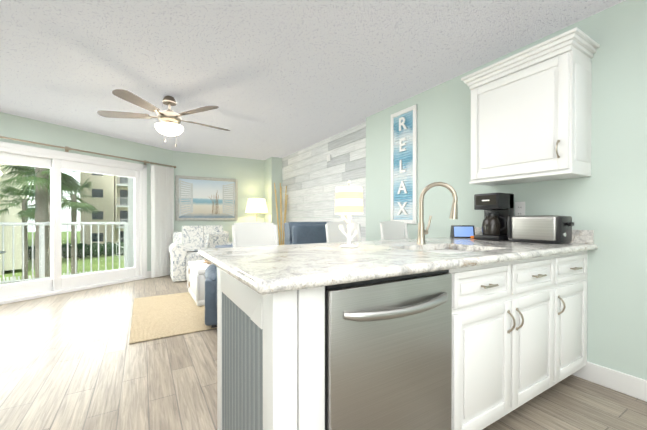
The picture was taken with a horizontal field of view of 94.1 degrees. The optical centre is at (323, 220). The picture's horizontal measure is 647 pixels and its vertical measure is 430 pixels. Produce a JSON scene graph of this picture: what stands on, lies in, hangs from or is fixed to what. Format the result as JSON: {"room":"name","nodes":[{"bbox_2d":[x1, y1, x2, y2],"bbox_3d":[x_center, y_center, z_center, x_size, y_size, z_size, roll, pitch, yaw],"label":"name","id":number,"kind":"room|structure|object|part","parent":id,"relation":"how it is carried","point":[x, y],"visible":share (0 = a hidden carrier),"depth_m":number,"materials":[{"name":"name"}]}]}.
{"room":"kitchen","nodes":[
{"label":"kitchen","id":0,"kind":"room"},
{"bbox_2d":[0,112,172,270],"bbox_3d":[-3.887,-0.157,4.375,0.140,2.440,3.810,0,0,27],"label":"wall","id":1,"kind":"structure","parent":0,"point":[20,127],"depth_m":4.64,"materials":[{"name":"green paint"}]},
{"bbox_2d":[0,141,146,304],"bbox_3d":[-3.878,0.031,4.349,0.162,2.065,2.640,0,0,27],"label":"sliding glass door","id":2,"kind":"structure","parent":1,"relation":"in","point":[56,162],"depth_m":4.44,"materials":[{"name":"glass"}]},
{"bbox_2d":[0,136,175,167],"bbox_3d":[-3.717,-1.042,4.402,0.102,0.080,3.468,0,0,27],"label":"curtain rod","id":3,"kind":"object","parent":1,"relation":"attached to","point":[66,148],"visible":0.92,"depth_m":4.47,"materials":[{"name":"brown metal"}]},
{"bbox_2d":[150,165,173,277],"bbox_3d":[-3.012,0.018,5.631,0.084,2.048,0.440,0,0,27],"label":"panel","id":4,"kind":"object","parent":3,"relation":"hanging from","point":[162,204],"visible":0.88,"depth_m":5.59,"materials":[{"name":"white fabric"}]},
{"bbox_2d":[173,151,263,241],"bbox_3d":[-2.256,-0.167,6.499,2.022,2.440,0.120,0,0,-31],"label":"wall","id":5,"kind":"structure","parent":0,"point":[247,173],"depth_m":6.54,"materials":[{"name":"green paint"}]},
{"bbox_2d":[175,175,237,220],"bbox_3d":[-2.420,-0.449,6.307,1.230,0.905,0.035,0,0,-31],"label":"framed picture","id":6,"kind":"object","parent":5,"relation":"attached to","point":[205,199],"visible":1,"depth_m":6.28,"materials":[{"name":"multicoloured paper"}]},
{"bbox_2d":[264,157,282,244],"bbox_3d":[-1.115,-0.169,6.922,0.390,2.440,0.574,0,0,-31],"label":"wall","id":7,"kind":"structure","parent":0,"point":[272,170],"depth_m":6.66,"materials":[{"name":"green paint"}]},
{"bbox_2d":[147,271,646,401],"bbox_3d":[-0.995,1.014,1.677,5.322,0.125,9.454,0,0,-31],"label":"baseboard","id":8,"kind":"structure","parent":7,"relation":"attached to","point":[627,384],"depth_m":1.90,"materials":[{"name":"white wood"}]},
{"bbox_2d":[0,0,624,159],"bbox_3d":[-0.995,-1.423,1.665,5.722,0.120,9.654,0,0,-31],"label":"ceiling","id":9,"kind":"structure","parent":0,"point":[278,78],"depth_m":2.53,"materials":[{"name":"white paint"}]},
{"bbox_2d":[97,89,229,146],"bbox_3d":[-1.723,-1.091,3.389,1.371,0.559,1.340,0,0,-31],"label":"ceiling fan","id":10,"kind":"object","parent":9,"relation":"hanging from","point":[169,119],"visible":1,"depth_m":3.24,"materials":[{"name":"silver metal"}]},
{"bbox_2d":[0,275,646,429],"bbox_3d":[-0.995,1.137,1.677,5.722,0.120,9.654,0,0,-31],"label":"floor","id":11,"kind":"structure","parent":0,"point":[75,360],"depth_m":2.02,"materials":[{"name":"brown wood"}]},
{"bbox_2d":[129,292,216,343],"bbox_3d":[-1.165,1.058,3.901,2.220,0.012,1.700,0,0,-31],"label":"jute rug","id":12,"kind":"object","parent":11,"relation":"on","point":[161,316],"visible":0.48,"depth_m":3.27,"materials":[{"name":"beige wicker"}]},
{"bbox_2d":[187,260,211,305],"bbox_3d":[-1.540,0.819,4.153,0.528,0.448,0.959,0,0,-31],"label":"trunk coffee table","id":13,"kind":"object","parent":12,"relation":"on","point":[196,279],"visible":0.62,"depth_m":3.86,"materials":[{"name":"white paint"}]},
{"bbox_2d":[204,244,232,327],"bbox_3d":[-0.929,0.653,3.299,0.705,0.797,0.897,0,0,-19],"label":"upholstered chair","id":14,"kind":"object","parent":12,"relation":"on","point":[210,274],"visible":0.21,"depth_m":2.91,"materials":[{"name":"blue fabric"}]},
{"bbox_2d":[284,222,326,244],"bbox_3d":[-0.267,0.532,3.909,0.845,1.034,0.888,0,0,-31],"label":"recliner","id":15,"kind":"object","parent":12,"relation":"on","point":[304,232],"visible":0.17,"depth_m":3.55,"materials":[{"name":"blue leather"}]},
{"bbox_2d":[168,225,232,281],"bbox_3d":[-2.257,0.572,5.692,1.166,0.945,0.760,0,0,-31],"label":"loveseat","id":16,"kind":"object","parent":11,"relation":"on","point":[187,245],"visible":0.69,"depth_m":5.58,"materials":[{"name":"fabric"}]},
{"bbox_2d":[232,222,278,246],"bbox_3d":[-0.432,0.543,2.253,0.489,1.062,0.524,0,0,-31],"label":"bar stool","id":17,"kind":"object","parent":11,"relation":"on","point":[246,234],"visible":0.17,"depth_m":2.45,"materials":[{"name":"white fabric"}]},
{"bbox_2d":[274,183,287,244],"bbox_3d":[-0.899,0.126,6.369,0.292,1.850,0.237,0,0,-31],"label":"bamboo poles","id":18,"kind":"object","parent":11,"relation":"on","point":[281,213],"visible":0.67,"depth_m":6.36,"materials":[{"name":"brown wood"}]},
{"bbox_2d":[325,221,361,242],"bbox_3d":[0.278,0.541,2.687,0.468,1.062,0.513,0,0,-27],"label":"bar stool","id":19,"kind":"object","parent":11,"relation":"on","point":[334,233],"visible":0.21,"depth_m":2.88,"materials":[{"name":"white fabric"}]},
{"bbox_2d":[217,266,469,429],"bbox_3d":[0.037,0.638,1.405,0.868,0.880,0.771,0,0,-31],"label":"base cabinet","id":20,"kind":"object","parent":11,"relation":"on","point":[421,332],"depth_m":1.05,"materials":[{"name":"white paint"}]},
{"bbox_3d":[-0.331,0.639,1.194,0.025,0.880,0.753,0,0,-31],"label":"panel","id":21,"kind":"part","parent":20,"relation":"part of","materials":[{"name":"white paint"}]},
{"bbox_2d":[326,269,451,429],"bbox_3d":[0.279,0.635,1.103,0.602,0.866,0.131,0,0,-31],"label":"dishwasher","id":22,"kind":"object","parent":20,"relation":"in","point":[389,337],"depth_m":1.07,"materials":[{"name":"silver metal"}]},
{"bbox_2d":[202,238,597,297],"bbox_3d":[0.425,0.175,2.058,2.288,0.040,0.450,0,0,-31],"label":"countertop","id":23,"kind":"structure","parent":20,"relation":"on","point":[211,254],"depth_m":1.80,"materials":[{"name":"white stone"}]},
{"bbox_2d":[335,180,362,247],"bbox_3d":[0.147,-0.043,1.744,0.164,0.394,0.164,0,0,-31],"label":"lamp","id":24,"kind":"object","parent":23,"relation":"on","point":[348,200],"visible":1,"depth_m":1.69,"materials":[{"name":"white ceramic"}]},
{"bbox_2d":[450,225,474,237],"bbox_3d":[1.215,0.097,2.633,0.180,0.106,0.090,0,0,7],"label":"display","id":25,"kind":"object","parent":23,"relation":"on","point":[462,231],"visible":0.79,"depth_m":2.60,"materials":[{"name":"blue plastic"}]},
{"bbox_2d":[474,193,513,240],"bbox_3d":[1.348,-0.029,2.369,0.218,0.360,0.218,0,0,-31],"label":"coffee maker","id":26,"kind":"object","parent":23,"relation":"on","point":[498,208],"visible":0.92,"depth_m":2.31,"materials":[{"name":"black plastic"}]},
{"bbox_2d":[507,215,573,243],"bbox_3d":[1.514,0.060,2.101,0.170,0.186,0.370,0,0,-31],"label":"toaster","id":27,"kind":"object","parent":23,"relation":"on","point":[552,229],"visible":1,"depth_m":2.03,"materials":[{"name":"silver metal"}]},
{"bbox_2d":[380,221,408,239],"bbox_3d":[0.853,0.539,3.056,0.468,1.062,0.513,0,0,-31],"label":"bar stool","id":28,"kind":"object","parent":11,"relation":"on","point":[391,230],"visible":0.19,"depth_m":3.27,"materials":[{"name":"white fabric"}]},
{"bbox_2d":[430,246,565,429],"bbox_3d":[0.785,0.636,1.853,1.006,0.880,0.767,0,0,-31],"label":"base cabinet","id":29,"kind":"object","parent":11,"relation":"on","point":[518,309],"depth_m":1.53,"materials":[{"name":"white paint"}]},
{"bbox_2d":[566,254,587,377],"bbox_3d":[1.348,0.634,2.192,0.570,0.880,0.767,0,0,-31],"label":"base cabinet","id":30,"kind":"object","parent":11,"relation":"on","point":[576,264],"depth_m":1.92,"materials":[{"name":"white paint"}]},
{"bbox_3d":[-1.442,0.742,6.511,0.520,0.618,0.480,0,0,-31],"label":"end table","id":31,"kind":"object","parent":11,"relation":"on","visible":0},
{"bbox_2d":[245,198,267,212],"bbox_3d":[-1.442,-0.017,6.507,0.490,0.896,0.490,0,0,-31],"label":"table lamp","id":32,"kind":"object","parent":31,"relation":"on","point":[256,205],"visible":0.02,"depth_m":6.33,"materials":[{"name":"white fabric"}]},
{"bbox_2d":[283,137,365,236],"bbox_3d":[-0.068,-0.162,5.437,0.128,2.440,3.090,0,0,-31],"label":"wall","id":33,"kind":"structure","parent":0,"point":[320,193],"depth_m":5.44,"materials":[{"name":"green paint"}]},
{"bbox_2d":[282,122,365,244],"bbox_3d":[-0.127,-0.162,5.401,0.013,2.436,3.048,0,0,-31],"label":"planks","id":34,"kind":"object","parent":33,"relation":"attached to","point":[307,164],"visible":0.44,"depth_m":5.15,"materials":[{"name":"white wood"}]},
{"bbox_2d":[366,0,646,379],"bbox_3d":[2.163,-0.142,1.527,0.140,2.440,5.950,0,0,-31],"label":"wall","id":35,"kind":"structure","parent":0,"point":[606,201],"depth_m":1.98,"materials":[{"name":"green paint"}]},
{"bbox_2d":[390,105,416,223],"bbox_3d":[0.908,-0.612,3.442,0.028,1.300,0.390,0,0,-31],"label":"sign","id":36,"kind":"object","parent":35,"relation":"attached to","point":[403,152],"visible":0.96,"depth_m":3.42,"materials":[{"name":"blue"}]},
{"bbox_2d":[515,202,524,215],"bbox_3d":[1.558,-0.087,2.386,0.008,0.120,0.075,0,0,-31],"label":"electrical outlet plate","id":37,"kind":"object","parent":35,"relation":"attached to","point":[519,208],"visible":0.92,"depth_m":2.38,"materials":[{"name":"white plastic"}]},
{"bbox_2d":[461,27,599,185],"bbox_3d":[1.460,-0.722,2.204,0.358,0.858,0.760,0,0,-31],"label":"upper cabinet","id":38,"kind":"object","parent":35,"relation":"attached to","point":[530,114],"visible":1,"depth_m":2.02,"materials":[{"name":"white paint"}]},
{"bbox_2d":[474,227,593,241],"bbox_3d":[1.533,0.108,2.413,0.024,0.090,0.985,0,0,-31],"label":"backsplash","id":39,"kind":"structure","parent":35,"relation":"attached to","point":[577,235],"depth_m":2.04,"materials":[{"name":"white stone"}]},
{"label":"outside","id":40,"kind":"structure","parent":0,"visible":0},
{"bbox_2d":[0,231,123,284],"bbox_3d":[-44.854,4.336,60.116,160.000,0.300,132.400,0,0,-31],"label":"lawn","id":41,"kind":"structure","parent":40,"point":[80,261],"depth_m":30.23,"materials":[{"name":"green plant"}]},
{"bbox_2d":[0,163,27,274],"bbox_3d":[-46.027,-8.121,28.946,40.000,24.900,15.630,0,0,31],"label":"building","id":42,"kind":"structure","parent":41,"relation":"on","point":[17,255],"depth_m":24.59,"materials":[{"name":"paint"}]},
{"bbox_2d":[0,185,35,278],"bbox_3d":[-17.025,1.169,17.137,2.822,6.437,3.147,0,0,-31],"label":"palm tree","id":43,"kind":"object","parent":41,"relation":"on","point":[31,214],"depth_m":16.99,"materials":[{"name":"green plant"}]},
{"bbox_2d":[0,165,86,277],"bbox_3d":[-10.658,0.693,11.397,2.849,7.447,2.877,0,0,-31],"label":"palm tree","id":44,"kind":"object","parent":41,"relation":"on","point":[42,178],"depth_m":11.16,"materials":[{"name":"green plant"}]},
{"bbox_2d":[0,269,113,284],"bbox_3d":[-18.323,3.865,17.998,30.010,1.038,0.070,0,0,-31],"label":"picket fence","id":45,"kind":"object","parent":41,"relation":"on","point":[30,277],"depth_m":18.00,"materials":[{"name":"white"}]},
{"bbox_2d":[28,242,123,259],"bbox_3d":[-27.149,3.432,34.826,18.057,1.710,2.108,0,0,-31],"label":"hedge","id":46,"kind":"object","parent":41,"relation":"on","point":[95,249],"depth_m":34.35,"materials":[{"name":"green plant"}]},
{"bbox_2d":[61,177,98,273],"bbox_3d":[-14.537,0.903,17.473,2.702,6.966,3.084,0,0,-31],"label":"palm tree","id":47,"kind":"object","parent":41,"relation":"on","point":[83,205],"depth_m":17.26,"materials":[{"name":"green plant"}]},
{"bbox_2d":[80,172,127,244],"bbox_3d":[-19.999,-8.248,54.457,36.012,24.900,15.630,0,0,-31],"label":"building","id":48,"kind":"structure","parent":41,"relation":"on","point":[98,187],"depth_m":39.96,"materials":[{"name":"paint"}]},
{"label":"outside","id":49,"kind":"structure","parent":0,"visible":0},
{"bbox_3d":[-4.541,1.184,4.236,5.513,0.200,3.225,0,0,-31],"label":"floor","id":50,"kind":"structure","parent":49,"visible":0},
{"bbox_2d":[0,222,127,283],"bbox_3d":[-5.344,0.558,4.448,0.066,1.046,4.259,0,0,42],"label":"balcony railing","id":51,"kind":"object","parent":50,"relation":"on","point":[42,253],"depth_m":5.10,"materials":[{"name":"white metal"}]},
{"bbox_2d":[128,177,133,267],"bbox_3d":[-3.586,-0.386,5.988,0.776,2.918,0.140,0,0,27],"label":"divider","id":52,"kind":"object","parent":50,"relation":"on","point":[130,209],"depth_m":6.06,"materials":[{"name":"white"}]}
]}

